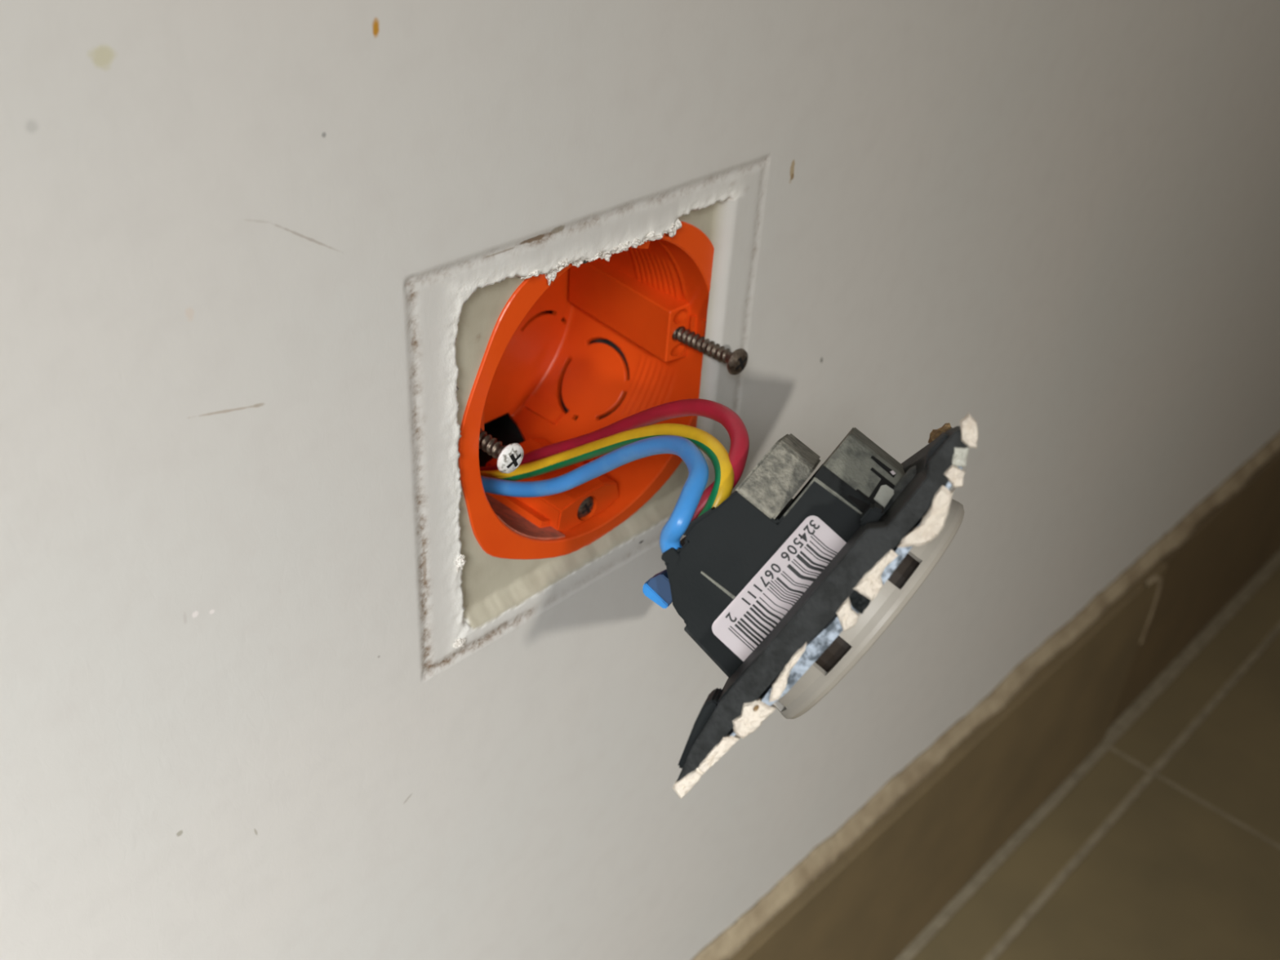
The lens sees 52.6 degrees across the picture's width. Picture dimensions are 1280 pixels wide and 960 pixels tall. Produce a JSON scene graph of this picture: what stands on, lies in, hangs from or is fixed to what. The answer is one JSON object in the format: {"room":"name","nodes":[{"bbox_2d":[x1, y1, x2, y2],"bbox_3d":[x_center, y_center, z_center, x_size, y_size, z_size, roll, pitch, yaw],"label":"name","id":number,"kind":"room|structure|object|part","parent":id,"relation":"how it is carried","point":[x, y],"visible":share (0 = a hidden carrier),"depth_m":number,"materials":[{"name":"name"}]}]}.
{"room":"room under renovation","nodes":[
{"label":"room under renovation","id":0,"kind":"room"},
{"bbox_2d":[0,0,1279,959],"bbox_3d":[0.301,-0.907,0.030,0.065,2.507,2.600,30,42,33],"label":"wall","id":1,"kind":"structure","parent":0,"point":[270,689],"depth_m":0.25,"materials":[{"name":"paint"}]},
{"bbox_2d":[457,220,714,559],"bbox_3d":[-0.024,-0.026,0.273,0.044,0.072,0.073,30,42,33],"label":"junction box","id":2,"kind":"object","parent":1,"relation":"attached to","point":[636,300],"visible":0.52,"depth_m":0.29,"materials":[{"name":"orange plastic"}]},
{"bbox_3d":[-0.045,-0.017,0.256,0.035,0.013,0.007,30,42,33],"label":"screw post","id":3,"kind":"part","parent":2,"relation":"part of","materials":[{"name":"orange plastic"}]},
{"bbox_2d":[479,428,524,473],"bbox_3d":[-0.033,-0.009,0.249,0.026,0.006,0.006,30,42,33],"label":"screw","id":4,"kind":"object","parent":2,"relation":"attached to","point":[509,457],"visible":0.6,"depth_m":0.24,"materials":[{"name":"metal"}]},
{"bbox_2d":[577,496,593,517],"bbox_3d":[-0.019,0.002,0.284,0.020,0.005,0.005,30,42,33],"label":"screw","id":5,"kind":"object","parent":2,"relation":"in","point":[585,507],"visible":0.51,"depth_m":0.28,"materials":[{"name":"metal"}]},
{"bbox_2d":[480,435,708,553],"bbox_3d":[-0.014,-0.002,0.243,0.018,0.045,0.096,-19,40,-30],"label":"wire","id":6,"kind":"object","parent":2,"relation":"attached to","point":[692,491],"visible":0.81,"depth_m":0.23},
{"bbox_2d":[642,413,977,799],"bbox_3d":[0.031,0.016,0.212,0.070,0.083,0.056,-7,36,-16],"label":"socket","id":7,"kind":"object","parent":6,"relation":"hanging from","point":[785,595],"visible":1,"depth_m":0.20,"materials":[{"name":"grey plastic"}]},
{"bbox_3d":[0.004,0.017,0.212,0.005,0.004,0.005,39,11,5],"label":"release lever","id":8,"kind":"part","parent":7,"relation":"part of","materials":[{"name":"blue plastic"}]},
{"bbox_3d":[0.013,0.026,0.219,0.011,0.002,0.029,39,11,5],"label":"plate","id":9,"kind":"part","parent":7,"relation":"part of","materials":[{"name":"black plastic"}]},
{"bbox_3d":[0.041,0.002,0.201,0.004,0.010,0.004,39,11,5],"label":"claw post","id":10,"kind":"part","parent":7,"relation":"part of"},
{"bbox_2d":[480,423,733,517],"bbox_3d":[-0.012,-0.004,0.248,0.018,0.046,0.097,-20,41,-32],"label":"wire","id":11,"kind":"object","parent":2,"relation":"attached to","point":[715,451],"visible":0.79,"depth_m":0.24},
{"bbox_2d":[480,398,749,521],"bbox_3d":[-0.011,-0.005,0.252,0.022,0.050,0.097,-20,41,-31],"label":"wire","id":12,"kind":"object","parent":2,"relation":"attached to","point":[735,428],"visible":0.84,"depth_m":0.23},
{"bbox_3d":[-0.004,-0.039,0.292,0.035,0.013,0.007,30,42,33],"label":"screw post","id":13,"kind":"part","parent":2,"relation":"part of","materials":[{"name":"orange plastic"}]},
{"bbox_2d":[671,326,747,374],"bbox_3d":[0.010,-0.031,0.281,0.033,0.006,0.006,30,42,33],"label":"screw","id":14,"kind":"object","parent":2,"relation":"attached to","point":[736,361],"visible":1,"depth_m":0.28,"materials":[{"name":"metal"}]},
{"bbox_2d":[691,431,1279,959],"bbox_3d":[0.045,0.195,0.479,0.010,0.130,1.807,30,42,33],"label":"baseboard","id":15,"kind":"structure","parent":1,"relation":"attached to","point":[868,890],"depth_m":0.58,"materials":[{"name":"brown stone"}]},
{"bbox_2d":[895,549,1279,959],"bbox_3d":[1.108,0.650,0.052,2.405,0.010,3.595,30,42,33],"label":"floor","id":16,"kind":"structure","parent":0,"point":[1163,843],"depth_m":0.65,"materials":[{"name":"beige tile"}]}
]}

